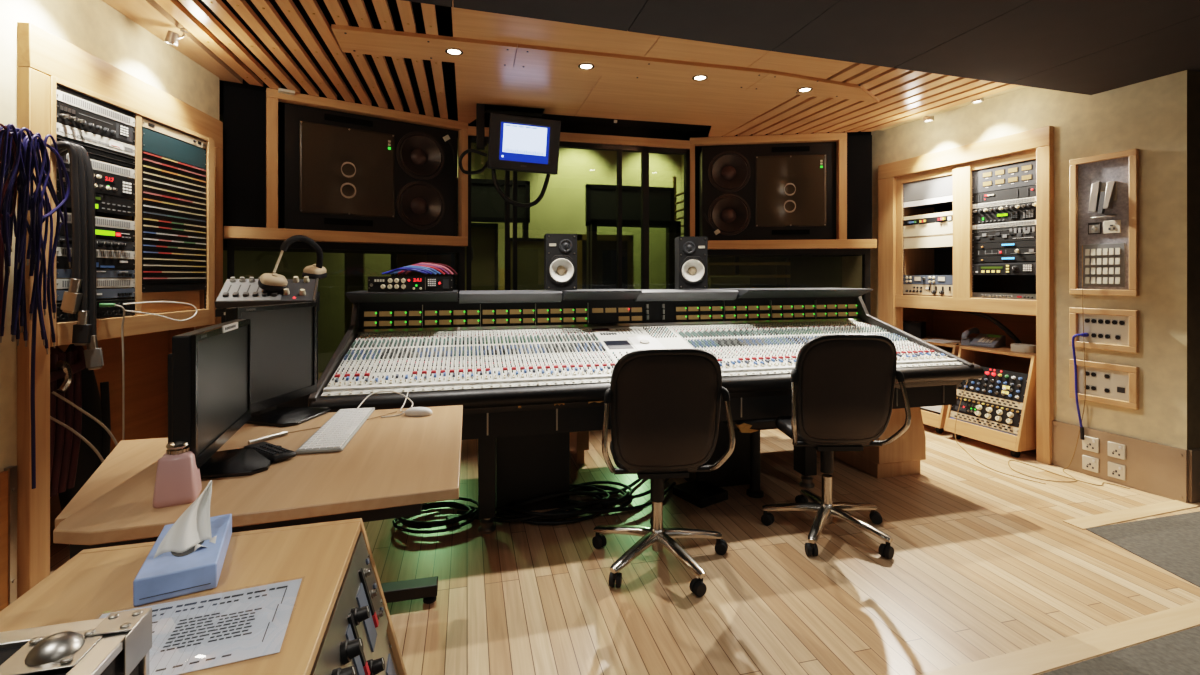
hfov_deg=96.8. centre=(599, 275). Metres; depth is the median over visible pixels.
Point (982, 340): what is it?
telephone
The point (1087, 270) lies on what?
rocker switch
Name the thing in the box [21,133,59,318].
cable
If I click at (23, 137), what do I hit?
cable
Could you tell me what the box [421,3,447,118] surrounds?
trim
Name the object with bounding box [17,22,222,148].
trim
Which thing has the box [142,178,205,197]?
bay
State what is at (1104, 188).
panel
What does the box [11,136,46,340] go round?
cable
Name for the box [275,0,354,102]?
trim
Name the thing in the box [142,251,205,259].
bay
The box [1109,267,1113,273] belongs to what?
rocker switch
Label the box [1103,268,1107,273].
rocker switch
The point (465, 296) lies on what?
shelf
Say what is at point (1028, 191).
unit
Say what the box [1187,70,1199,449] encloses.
wall
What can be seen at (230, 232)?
trim
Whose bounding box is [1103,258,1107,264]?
rocker switch
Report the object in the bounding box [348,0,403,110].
trim
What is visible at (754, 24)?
ceiling panel
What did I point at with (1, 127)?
cable
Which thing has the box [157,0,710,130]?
ceiling
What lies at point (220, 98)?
wall
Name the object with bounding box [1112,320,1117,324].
socket
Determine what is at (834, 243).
trim
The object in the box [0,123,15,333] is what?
cable
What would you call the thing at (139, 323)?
equipment rack
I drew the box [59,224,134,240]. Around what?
module
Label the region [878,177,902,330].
trim
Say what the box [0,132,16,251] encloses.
cable
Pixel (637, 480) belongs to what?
cable
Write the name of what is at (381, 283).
unit
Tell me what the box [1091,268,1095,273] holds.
rocker switch
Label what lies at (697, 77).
recessed light
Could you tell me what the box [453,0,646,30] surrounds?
ceiling panel
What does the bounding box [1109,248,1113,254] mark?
rocker switch
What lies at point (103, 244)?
unit
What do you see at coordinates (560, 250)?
monitor
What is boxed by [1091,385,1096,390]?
socket
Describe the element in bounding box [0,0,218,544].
wall
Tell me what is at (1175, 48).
ceiling panel
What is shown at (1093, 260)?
rocker switch
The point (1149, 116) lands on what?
wall
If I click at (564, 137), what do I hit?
trim
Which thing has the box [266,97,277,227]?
trim
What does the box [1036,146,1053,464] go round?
trim
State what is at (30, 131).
cable
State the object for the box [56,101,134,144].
unit
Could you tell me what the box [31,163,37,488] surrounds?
cable
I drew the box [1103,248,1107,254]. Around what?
rocker switch
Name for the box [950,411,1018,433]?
vent panel
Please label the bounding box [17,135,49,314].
cable
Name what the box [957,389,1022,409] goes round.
vent panel
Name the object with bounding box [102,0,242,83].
board
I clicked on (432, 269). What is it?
cable
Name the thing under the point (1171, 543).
carpet
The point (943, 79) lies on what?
trim
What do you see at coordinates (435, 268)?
cable
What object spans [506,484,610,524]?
cable coil
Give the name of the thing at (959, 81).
trim
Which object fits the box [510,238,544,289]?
acoustic panel
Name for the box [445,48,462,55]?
recessed light
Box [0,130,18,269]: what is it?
cable
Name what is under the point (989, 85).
trim
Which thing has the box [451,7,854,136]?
ceiling
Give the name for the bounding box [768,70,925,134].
trim
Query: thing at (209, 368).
monitor
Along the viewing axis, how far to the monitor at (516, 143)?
4.10 m
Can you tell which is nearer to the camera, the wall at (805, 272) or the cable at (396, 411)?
the cable at (396, 411)
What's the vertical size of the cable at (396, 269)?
0.042 m
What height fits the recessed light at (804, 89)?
0.006 m
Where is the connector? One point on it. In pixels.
(1081, 428)
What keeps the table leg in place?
on the floor
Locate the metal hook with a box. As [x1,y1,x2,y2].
[56,360,72,392]
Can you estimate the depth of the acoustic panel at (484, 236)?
6.37 m
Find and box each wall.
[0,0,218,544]
[219,97,222,118]
[219,119,776,371]
[223,69,457,254]
[457,117,701,151]
[681,155,716,286]
[689,130,871,256]
[777,257,841,287]
[842,70,1186,449]
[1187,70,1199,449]
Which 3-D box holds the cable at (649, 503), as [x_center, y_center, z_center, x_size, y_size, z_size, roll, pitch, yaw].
[-0.109,1.269,2.963,1.315,0.057,0.322,0,0,-18]
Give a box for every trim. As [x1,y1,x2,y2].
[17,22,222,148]
[17,67,49,598]
[154,0,262,86]
[178,0,280,88]
[196,147,222,329]
[203,0,299,92]
[224,226,467,246]
[227,0,318,95]
[251,0,336,99]
[266,88,467,130]
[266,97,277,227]
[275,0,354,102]
[299,0,371,105]
[324,0,387,107]
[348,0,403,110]
[372,0,418,113]
[396,0,433,116]
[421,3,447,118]
[458,129,467,236]
[468,126,689,148]
[690,133,846,145]
[690,144,694,236]
[708,239,876,249]
[723,63,873,135]
[738,65,890,135]
[753,68,909,134]
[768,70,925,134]
[783,73,942,133]
[798,75,959,133]
[814,77,975,132]
[829,79,990,132]
[836,139,846,238]
[845,82,1005,131]
[861,84,1020,131]
[878,126,1053,179]
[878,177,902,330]
[921,601,1199,674]
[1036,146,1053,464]
[1063,500,1199,529]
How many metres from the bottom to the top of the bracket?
0.430 m
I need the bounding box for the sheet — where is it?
[99,578,301,674]
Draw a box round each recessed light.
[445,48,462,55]
[578,63,593,69]
[692,75,707,80]
[797,87,812,91]
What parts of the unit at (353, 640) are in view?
knob, knob, knob, knob, knob, knob, knob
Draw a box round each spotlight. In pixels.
[164,28,188,46]
[923,116,933,121]
[971,97,983,102]
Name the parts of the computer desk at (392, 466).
under frame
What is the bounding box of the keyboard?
[295,407,374,453]
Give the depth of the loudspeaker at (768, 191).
5.04 m
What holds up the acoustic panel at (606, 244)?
on the floor
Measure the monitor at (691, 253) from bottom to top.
0.383 m
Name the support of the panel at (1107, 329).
attached to the wall at (1149, 116)
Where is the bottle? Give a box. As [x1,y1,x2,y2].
[152,440,201,507]
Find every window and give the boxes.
[227,239,464,297]
[467,136,689,289]
[708,249,870,314]
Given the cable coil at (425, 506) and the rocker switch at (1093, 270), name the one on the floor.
the cable coil at (425, 506)
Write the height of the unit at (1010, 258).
0.046 m
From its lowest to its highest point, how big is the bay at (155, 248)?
0.033 m
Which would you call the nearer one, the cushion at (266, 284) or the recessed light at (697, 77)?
the cushion at (266, 284)
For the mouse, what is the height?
0.032 m
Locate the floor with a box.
[50,424,1199,674]
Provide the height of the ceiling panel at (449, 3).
0.050 m
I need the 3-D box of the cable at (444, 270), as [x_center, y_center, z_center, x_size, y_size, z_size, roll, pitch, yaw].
[-1.113,-0.043,3.397,0.293,0.072,0.057,0,0,-9]
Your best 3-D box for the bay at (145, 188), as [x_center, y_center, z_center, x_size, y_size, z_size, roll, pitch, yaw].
[-2.424,-0.453,2.978,0.125,0.033,0.496,0,0,-4]
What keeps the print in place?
on the sheet
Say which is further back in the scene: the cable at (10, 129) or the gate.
the gate
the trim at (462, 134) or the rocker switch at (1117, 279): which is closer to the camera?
the rocker switch at (1117, 279)
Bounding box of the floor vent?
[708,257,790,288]
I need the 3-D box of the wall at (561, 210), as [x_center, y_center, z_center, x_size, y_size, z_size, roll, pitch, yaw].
[-0.953,-0.500,7.956,10.400,3.600,0.100,0,0,-14]
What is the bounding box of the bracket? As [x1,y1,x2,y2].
[476,103,544,149]
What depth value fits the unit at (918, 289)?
4.56 m
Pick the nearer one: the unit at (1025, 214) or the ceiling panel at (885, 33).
the ceiling panel at (885, 33)
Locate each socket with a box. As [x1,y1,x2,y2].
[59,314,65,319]
[1082,436,1098,452]
[1082,455,1098,472]
[1089,224,1099,232]
[1091,318,1096,323]
[1091,333,1096,337]
[1091,372,1096,377]
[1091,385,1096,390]
[1098,319,1103,323]
[1098,333,1103,338]
[1104,373,1109,378]
[1104,387,1109,393]
[1105,319,1110,324]
[1105,334,1110,338]
[1108,441,1125,459]
[1108,462,1125,480]
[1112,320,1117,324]
[1115,334,1120,339]
[1119,320,1124,325]
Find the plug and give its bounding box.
[446,514,457,519]
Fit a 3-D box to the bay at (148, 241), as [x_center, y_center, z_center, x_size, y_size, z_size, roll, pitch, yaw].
[-2.424,-0.181,2.978,0.125,0.033,0.496,0,0,-4]
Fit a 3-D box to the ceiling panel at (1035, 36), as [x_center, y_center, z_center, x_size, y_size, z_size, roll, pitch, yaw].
[2.885,-1.205,-0.070,0.871,0.050,6.669,0,0,-14]
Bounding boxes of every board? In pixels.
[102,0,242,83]
[331,24,516,67]
[513,44,769,89]
[746,70,878,101]
[879,86,1027,130]
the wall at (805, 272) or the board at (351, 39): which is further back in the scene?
the wall at (805, 272)
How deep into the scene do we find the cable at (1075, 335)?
3.50 m
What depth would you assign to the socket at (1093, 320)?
3.45 m
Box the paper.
[924,338,960,343]
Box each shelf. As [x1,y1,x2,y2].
[345,290,457,302]
[459,290,562,303]
[558,289,641,299]
[630,289,738,300]
[719,288,872,297]
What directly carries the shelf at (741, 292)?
attached to the mixing console at (530, 371)
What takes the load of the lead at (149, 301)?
attached to the equipment rack at (139, 323)
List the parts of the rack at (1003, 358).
panel, rail, panel, panel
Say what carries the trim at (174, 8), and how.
attached to the ceiling at (443, 13)
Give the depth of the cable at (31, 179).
2.10 m
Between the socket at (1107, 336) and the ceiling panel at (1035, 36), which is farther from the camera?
the socket at (1107, 336)
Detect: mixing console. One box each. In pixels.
[308,288,984,533]
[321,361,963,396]
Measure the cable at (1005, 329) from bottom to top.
0.281 m
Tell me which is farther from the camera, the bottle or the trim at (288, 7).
the trim at (288, 7)
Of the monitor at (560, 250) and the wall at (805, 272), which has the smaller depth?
the monitor at (560, 250)
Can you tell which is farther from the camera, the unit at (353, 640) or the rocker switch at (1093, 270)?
the rocker switch at (1093, 270)
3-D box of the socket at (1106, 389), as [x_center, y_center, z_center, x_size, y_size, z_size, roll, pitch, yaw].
[3.226,0.729,3.391,0.005,0.034,0.028,0,0,-20]
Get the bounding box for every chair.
[592,349,734,596]
[761,334,910,558]
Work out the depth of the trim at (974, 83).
4.10 m
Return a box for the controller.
[215,276,318,307]
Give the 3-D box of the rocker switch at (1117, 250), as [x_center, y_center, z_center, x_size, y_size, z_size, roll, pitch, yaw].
[3.241,-0.155,3.338,0.006,0.042,0.022,0,0,-20]
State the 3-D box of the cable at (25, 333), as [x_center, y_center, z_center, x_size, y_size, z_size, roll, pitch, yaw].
[-2.225,-0.144,2.033,0.031,0.840,0.142,0,0,-2]
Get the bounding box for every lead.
[99,303,125,439]
[123,301,196,320]
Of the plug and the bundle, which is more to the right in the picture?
the plug
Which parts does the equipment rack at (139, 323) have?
panel, socket panel, vent panel, vent panel, vent panel, vent panel, blank panel, vent panel, rail, rack rail, blank panel, blank panel, blank panel, panel, rack rail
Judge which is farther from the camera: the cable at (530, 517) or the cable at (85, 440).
the cable at (530, 517)
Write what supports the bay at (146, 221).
in the equipment rack at (139, 323)
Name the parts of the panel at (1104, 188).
frame, keypad plate, frame, frame, frame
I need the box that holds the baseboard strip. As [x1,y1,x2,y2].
[4,465,16,604]
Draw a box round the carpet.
[1040,511,1199,674]
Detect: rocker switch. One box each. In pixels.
[1085,249,1089,255]
[1085,258,1089,264]
[1085,268,1089,273]
[1085,277,1089,283]
[1091,249,1095,254]
[1091,258,1095,264]
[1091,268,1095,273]
[1091,277,1095,283]
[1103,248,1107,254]
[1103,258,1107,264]
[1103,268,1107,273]
[1103,277,1107,283]
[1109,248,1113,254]
[1109,258,1113,263]
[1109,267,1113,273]
[1109,277,1113,283]
[1115,248,1119,254]
[1115,258,1119,263]
[1115,267,1119,273]
[1115,277,1119,283]
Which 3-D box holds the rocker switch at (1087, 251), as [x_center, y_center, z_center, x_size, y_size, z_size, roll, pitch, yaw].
[3.187,-0.155,3.486,0.006,0.042,0.022,0,0,-20]
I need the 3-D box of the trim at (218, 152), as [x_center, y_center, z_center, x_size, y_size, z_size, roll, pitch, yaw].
[-2.548,0.232,3.477,0.120,2.137,0.085,0,0,-9]
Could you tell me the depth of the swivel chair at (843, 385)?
2.48 m
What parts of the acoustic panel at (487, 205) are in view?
leg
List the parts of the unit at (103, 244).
knob, knob, knob, knob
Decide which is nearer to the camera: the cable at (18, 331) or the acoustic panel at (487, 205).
the cable at (18, 331)
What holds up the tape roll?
on the rack at (1003, 358)
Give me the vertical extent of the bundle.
0.729 m
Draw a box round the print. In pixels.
[150,585,287,674]
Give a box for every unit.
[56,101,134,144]
[56,122,134,155]
[56,162,134,198]
[56,186,134,216]
[56,257,134,268]
[56,269,134,277]
[56,288,134,300]
[57,236,134,250]
[142,118,206,148]
[310,532,387,674]
[368,276,452,291]
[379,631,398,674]
[903,275,952,284]
[903,284,952,295]
[950,417,1016,435]
[951,396,1021,426]
[957,366,1027,402]
[972,185,1035,203]
[972,202,1035,213]
[972,208,1035,224]
[972,225,1035,242]
[972,240,1035,249]
[972,255,1035,262]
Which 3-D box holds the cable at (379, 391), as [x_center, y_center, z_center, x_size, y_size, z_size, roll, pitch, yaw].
[-0.896,0.528,2.215,0.247,0.064,0.162,0,0,31]
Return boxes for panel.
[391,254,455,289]
[403,0,452,6]
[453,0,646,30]
[457,178,529,237]
[457,223,497,289]
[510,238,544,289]
[577,234,632,288]
[585,184,673,288]
[628,0,839,50]
[772,0,1030,67]
[894,0,1199,83]
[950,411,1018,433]
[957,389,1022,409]
[1008,15,1199,94]
[1069,148,1138,295]
[1069,307,1138,352]
[1069,359,1138,409]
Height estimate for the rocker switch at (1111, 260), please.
0.042 m
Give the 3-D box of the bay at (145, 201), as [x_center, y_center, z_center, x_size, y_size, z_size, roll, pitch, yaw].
[-2.424,-0.385,2.978,0.125,0.033,0.496,0,0,-4]
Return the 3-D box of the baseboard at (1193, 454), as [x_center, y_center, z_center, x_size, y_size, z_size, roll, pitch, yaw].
[4.093,1.147,3.226,1.496,0.305,0.019,0,0,-14]
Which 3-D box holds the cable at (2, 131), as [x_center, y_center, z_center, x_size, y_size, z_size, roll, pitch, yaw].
[-2.195,-0.306,1.965,0.032,0.472,0.105,0,0,3]
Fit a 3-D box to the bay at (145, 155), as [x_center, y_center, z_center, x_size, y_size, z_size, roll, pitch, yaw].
[-2.424,-0.624,2.978,0.125,0.033,0.496,0,0,-4]
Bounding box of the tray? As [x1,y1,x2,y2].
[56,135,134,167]
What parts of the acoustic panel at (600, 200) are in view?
leg, frame, leg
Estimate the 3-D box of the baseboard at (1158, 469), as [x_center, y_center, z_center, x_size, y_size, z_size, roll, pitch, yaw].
[3.236,1.147,3.365,0.024,0.305,0.682,0,0,-20]
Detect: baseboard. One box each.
[0,471,7,610]
[1052,420,1187,502]
[1188,448,1199,502]
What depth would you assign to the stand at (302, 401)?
2.79 m
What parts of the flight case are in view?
panel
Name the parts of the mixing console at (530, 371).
leg, rail, rail, remote panel, armrest, panel, leg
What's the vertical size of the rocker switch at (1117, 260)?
0.042 m
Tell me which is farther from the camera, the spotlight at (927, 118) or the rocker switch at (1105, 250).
the spotlight at (927, 118)
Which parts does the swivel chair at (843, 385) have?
leg, armrest, leg, leg, seat, backrest, leg, leg, armrest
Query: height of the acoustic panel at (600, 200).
2.450 m
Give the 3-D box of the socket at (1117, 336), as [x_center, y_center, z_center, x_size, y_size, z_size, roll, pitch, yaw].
[3.245,0.385,3.340,0.005,0.034,0.028,0,0,-20]
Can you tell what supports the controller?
on the stand at (302, 401)
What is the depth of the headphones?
2.85 m
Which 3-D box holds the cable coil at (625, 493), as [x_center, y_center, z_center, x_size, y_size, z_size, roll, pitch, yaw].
[-0.022,1.266,3.065,0.454,0.067,0.336,0,0,-14]
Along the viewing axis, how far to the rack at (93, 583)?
0.99 m
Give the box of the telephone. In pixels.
[956,327,1005,347]
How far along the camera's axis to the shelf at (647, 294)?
3.82 m
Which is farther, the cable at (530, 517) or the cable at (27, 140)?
the cable at (530, 517)
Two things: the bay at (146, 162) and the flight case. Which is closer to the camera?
the flight case
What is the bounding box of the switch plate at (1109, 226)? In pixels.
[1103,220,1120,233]
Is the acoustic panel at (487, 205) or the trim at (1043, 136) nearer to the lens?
the trim at (1043, 136)
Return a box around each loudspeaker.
[279,103,456,235]
[700,142,834,240]
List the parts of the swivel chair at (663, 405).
armrest, leg, leg, seat, backrest, leg, leg, armrest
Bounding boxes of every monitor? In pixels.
[168,319,281,478]
[226,302,330,426]
[458,113,560,207]
[544,234,576,289]
[675,237,707,288]
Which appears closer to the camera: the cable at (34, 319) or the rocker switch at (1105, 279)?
the cable at (34, 319)
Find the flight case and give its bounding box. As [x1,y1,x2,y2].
[0,607,151,674]
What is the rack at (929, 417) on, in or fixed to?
on the floor
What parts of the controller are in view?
panel, knob, knob, knob, knob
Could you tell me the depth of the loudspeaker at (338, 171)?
4.17 m
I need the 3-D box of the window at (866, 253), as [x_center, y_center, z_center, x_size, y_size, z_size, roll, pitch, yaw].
[1.687,0.524,5.036,1.620,1.552,0.071,0,0,8]
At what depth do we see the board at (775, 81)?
3.67 m
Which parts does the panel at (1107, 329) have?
frame, frame, frame, frame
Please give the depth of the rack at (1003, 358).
4.02 m
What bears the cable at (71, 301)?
hanging from the equipment rack at (139, 323)
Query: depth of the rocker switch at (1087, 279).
3.48 m
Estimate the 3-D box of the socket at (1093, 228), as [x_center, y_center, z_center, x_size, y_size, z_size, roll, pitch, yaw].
[3.197,-0.304,3.449,0.012,0.053,0.058,0,0,-20]
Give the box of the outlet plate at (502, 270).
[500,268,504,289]
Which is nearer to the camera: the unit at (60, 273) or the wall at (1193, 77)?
the unit at (60, 273)
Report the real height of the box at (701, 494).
0.050 m
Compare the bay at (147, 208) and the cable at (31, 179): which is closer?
the cable at (31, 179)
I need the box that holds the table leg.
[721,417,777,497]
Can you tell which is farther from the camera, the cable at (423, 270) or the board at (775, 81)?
the board at (775, 81)
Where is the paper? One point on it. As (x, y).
(941, 340)
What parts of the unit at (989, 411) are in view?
knob, knob, knob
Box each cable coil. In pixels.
[392,497,477,533]
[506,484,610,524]
[559,481,633,513]
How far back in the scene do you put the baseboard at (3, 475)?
2.06 m
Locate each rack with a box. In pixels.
[0,518,406,674]
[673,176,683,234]
[920,336,966,433]
[944,346,1035,456]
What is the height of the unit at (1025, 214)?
0.077 m
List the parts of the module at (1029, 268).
knob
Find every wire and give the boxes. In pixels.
[955,362,1044,483]
[1008,245,1129,488]
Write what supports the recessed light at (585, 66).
attached to the board at (530, 57)
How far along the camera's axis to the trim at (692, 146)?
5.08 m
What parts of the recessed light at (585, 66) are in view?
bulb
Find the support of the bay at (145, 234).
in the equipment rack at (139, 323)
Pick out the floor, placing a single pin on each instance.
(985, 563)
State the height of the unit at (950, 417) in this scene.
0.040 m
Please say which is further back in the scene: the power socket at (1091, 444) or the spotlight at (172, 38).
the power socket at (1091, 444)
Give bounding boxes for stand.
[215,292,319,406]
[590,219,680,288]
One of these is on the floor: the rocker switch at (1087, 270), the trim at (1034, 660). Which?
the trim at (1034, 660)
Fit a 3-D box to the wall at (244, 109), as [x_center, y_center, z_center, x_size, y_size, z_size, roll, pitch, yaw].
[-2.047,-0.820,4.386,1.720,1.240,0.640,0,0,-36]
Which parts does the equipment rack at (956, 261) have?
rack rail, panel, blank panel, blank panel, blank panel, blank panel, connector panel, blank panel, rail, rack rail, panel, vent panel, vent panel, meter panel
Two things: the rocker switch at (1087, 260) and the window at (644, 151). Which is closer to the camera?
the rocker switch at (1087, 260)
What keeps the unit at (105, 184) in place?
in the equipment rack at (139, 323)
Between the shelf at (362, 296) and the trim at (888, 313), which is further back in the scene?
the trim at (888, 313)
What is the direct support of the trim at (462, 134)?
attached to the wall at (244, 109)
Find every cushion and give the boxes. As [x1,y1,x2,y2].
[258,279,287,290]
[302,272,326,278]
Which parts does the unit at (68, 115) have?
knob, knob, knob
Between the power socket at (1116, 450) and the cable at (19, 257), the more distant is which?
the power socket at (1116, 450)
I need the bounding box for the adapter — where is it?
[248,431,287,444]
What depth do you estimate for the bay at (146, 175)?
2.95 m
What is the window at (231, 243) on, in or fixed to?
in the wall at (244, 109)
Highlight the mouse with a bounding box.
[404,407,431,416]
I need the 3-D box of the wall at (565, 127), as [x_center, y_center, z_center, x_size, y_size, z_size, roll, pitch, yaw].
[-0.154,-1.335,4.960,2.700,0.210,0.100,0,0,-14]
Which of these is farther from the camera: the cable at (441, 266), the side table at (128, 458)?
the cable at (441, 266)
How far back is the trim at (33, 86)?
2.15 m
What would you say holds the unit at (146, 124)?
in the equipment rack at (139, 323)
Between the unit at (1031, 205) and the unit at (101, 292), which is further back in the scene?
the unit at (1031, 205)
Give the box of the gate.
[972,247,1035,255]
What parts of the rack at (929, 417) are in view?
rail, blank panel, panel, panel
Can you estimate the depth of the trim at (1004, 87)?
4.15 m
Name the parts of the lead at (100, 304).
cord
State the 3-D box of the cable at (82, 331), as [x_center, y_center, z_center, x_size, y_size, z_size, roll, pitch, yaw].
[-2.285,-0.136,2.283,0.161,0.873,0.054,0,0,-23]
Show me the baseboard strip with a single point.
(12, 470)
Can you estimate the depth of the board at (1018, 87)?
4.33 m
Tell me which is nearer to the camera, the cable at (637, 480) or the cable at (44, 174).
the cable at (44, 174)
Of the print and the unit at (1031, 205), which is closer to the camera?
the print
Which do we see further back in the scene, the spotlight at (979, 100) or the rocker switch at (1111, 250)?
the spotlight at (979, 100)
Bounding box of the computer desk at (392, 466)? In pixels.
[53,405,462,603]
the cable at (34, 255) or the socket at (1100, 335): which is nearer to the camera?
the cable at (34, 255)
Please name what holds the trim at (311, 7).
attached to the ceiling at (443, 13)
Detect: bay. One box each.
[142,151,205,175]
[142,158,205,180]
[142,164,205,186]
[142,171,205,192]
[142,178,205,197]
[142,184,205,203]
[142,191,205,209]
[142,198,205,214]
[142,204,205,220]
[142,211,205,225]
[142,218,205,231]
[142,224,205,237]
[142,231,205,242]
[142,238,205,248]
[142,244,205,254]
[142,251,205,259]
[142,258,205,265]
[142,264,205,270]
[142,271,205,276]
[142,277,205,283]
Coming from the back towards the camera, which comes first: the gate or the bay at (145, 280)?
the gate
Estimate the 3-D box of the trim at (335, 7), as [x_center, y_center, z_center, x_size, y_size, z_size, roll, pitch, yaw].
[-1.438,-1.333,3.136,0.062,0.034,2.181,0,0,-14]
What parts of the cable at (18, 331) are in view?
cord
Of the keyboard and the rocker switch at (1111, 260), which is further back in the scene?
the rocker switch at (1111, 260)
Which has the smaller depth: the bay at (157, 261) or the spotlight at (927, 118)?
the bay at (157, 261)
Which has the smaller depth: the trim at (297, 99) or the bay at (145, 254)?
the bay at (145, 254)
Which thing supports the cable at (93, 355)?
hanging from the equipment rack at (139, 323)
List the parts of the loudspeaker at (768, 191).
horn panel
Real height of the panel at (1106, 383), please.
0.259 m
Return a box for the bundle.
[50,345,85,496]
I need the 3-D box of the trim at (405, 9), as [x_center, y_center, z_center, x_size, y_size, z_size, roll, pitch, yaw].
[-1.127,-1.333,3.282,0.062,0.034,2.314,0,0,-14]
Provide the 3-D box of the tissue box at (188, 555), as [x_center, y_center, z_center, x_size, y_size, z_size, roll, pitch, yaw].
[-0.807,0.499,1.046,0.118,0.140,0.237,0,0,-29]
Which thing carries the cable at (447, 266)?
on the unit at (381, 283)
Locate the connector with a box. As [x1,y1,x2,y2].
[1080,427,1084,439]
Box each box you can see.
[133,480,231,605]
[673,480,727,507]
[903,321,925,338]
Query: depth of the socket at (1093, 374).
3.46 m
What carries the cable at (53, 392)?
hanging from the bundle
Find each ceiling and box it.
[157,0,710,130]
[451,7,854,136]
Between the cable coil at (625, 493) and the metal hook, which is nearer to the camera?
the metal hook
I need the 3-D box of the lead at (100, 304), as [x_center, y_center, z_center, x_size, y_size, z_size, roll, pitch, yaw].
[-2.301,0.488,2.514,0.091,0.725,0.082,0,0,-45]
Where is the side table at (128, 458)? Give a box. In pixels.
[55,438,167,527]
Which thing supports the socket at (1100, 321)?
attached to the panel at (1107, 329)
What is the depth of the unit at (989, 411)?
4.00 m
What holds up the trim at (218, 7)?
attached to the ceiling at (443, 13)
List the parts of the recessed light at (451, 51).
bulb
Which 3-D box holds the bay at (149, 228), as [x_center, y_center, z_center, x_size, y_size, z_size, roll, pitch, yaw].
[-2.424,-0.249,2.978,0.125,0.033,0.496,0,0,-4]
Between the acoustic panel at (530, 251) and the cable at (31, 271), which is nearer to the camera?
the cable at (31, 271)
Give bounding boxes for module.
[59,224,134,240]
[972,262,1035,274]
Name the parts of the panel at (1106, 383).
frame, frame, frame, frame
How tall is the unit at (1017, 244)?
0.045 m
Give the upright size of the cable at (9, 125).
0.803 m
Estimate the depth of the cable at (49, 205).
2.19 m
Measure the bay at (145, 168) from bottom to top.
0.033 m
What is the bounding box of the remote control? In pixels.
[244,441,295,461]
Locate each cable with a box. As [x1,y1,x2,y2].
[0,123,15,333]
[0,123,31,238]
[0,125,18,249]
[0,129,18,250]
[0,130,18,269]
[0,130,46,342]
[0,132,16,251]
[0,132,26,332]
[1,128,31,346]
[1,129,10,281]
[2,176,32,304]
[3,127,44,345]
[4,133,25,341]
[7,128,41,319]
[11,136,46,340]
[12,139,48,353]
[13,155,55,347]
[16,142,63,310]
[16,186,19,345]
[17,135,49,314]
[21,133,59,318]
[29,139,69,275]
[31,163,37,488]
[32,134,70,270]
[50,141,82,313]
[50,416,103,462]
[52,391,117,445]
[58,143,91,345]
[60,144,103,369]
[288,411,396,432]
[357,391,412,417]
[382,268,427,274]
[386,267,431,274]
[390,266,436,274]
[394,265,440,274]
[397,264,444,274]
[401,264,448,274]
[405,263,452,274]
[409,262,457,274]
[450,479,641,510]
[457,482,675,517]
[469,478,669,521]
[961,311,1021,343]
[1072,334,1082,426]
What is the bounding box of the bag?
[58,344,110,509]
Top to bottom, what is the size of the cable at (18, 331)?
0.811 m
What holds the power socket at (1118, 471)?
attached to the wall at (1149, 116)
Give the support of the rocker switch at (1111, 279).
attached to the panel at (1104, 188)
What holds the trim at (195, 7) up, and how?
attached to the ceiling at (443, 13)
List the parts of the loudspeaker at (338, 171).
horn panel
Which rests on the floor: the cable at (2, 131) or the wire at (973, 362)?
the wire at (973, 362)
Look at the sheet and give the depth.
0.86 m
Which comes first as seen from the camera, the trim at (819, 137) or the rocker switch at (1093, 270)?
the rocker switch at (1093, 270)
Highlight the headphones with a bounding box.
[258,235,326,290]
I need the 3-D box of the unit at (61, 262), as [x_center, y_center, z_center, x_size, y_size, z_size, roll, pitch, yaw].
[-2.436,-0.059,2.467,0.223,0.045,0.426,0,0,-4]
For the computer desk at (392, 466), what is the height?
0.740 m
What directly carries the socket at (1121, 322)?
attached to the panel at (1107, 329)
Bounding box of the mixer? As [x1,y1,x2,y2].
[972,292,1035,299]
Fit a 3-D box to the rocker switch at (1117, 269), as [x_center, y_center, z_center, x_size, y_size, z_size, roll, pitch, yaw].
[3.241,-0.033,3.338,0.006,0.042,0.022,0,0,-20]
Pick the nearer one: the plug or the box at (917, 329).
the plug
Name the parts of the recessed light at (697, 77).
bulb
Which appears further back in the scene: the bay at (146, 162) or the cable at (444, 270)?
the cable at (444, 270)
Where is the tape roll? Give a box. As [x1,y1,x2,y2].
[1011,343,1035,352]

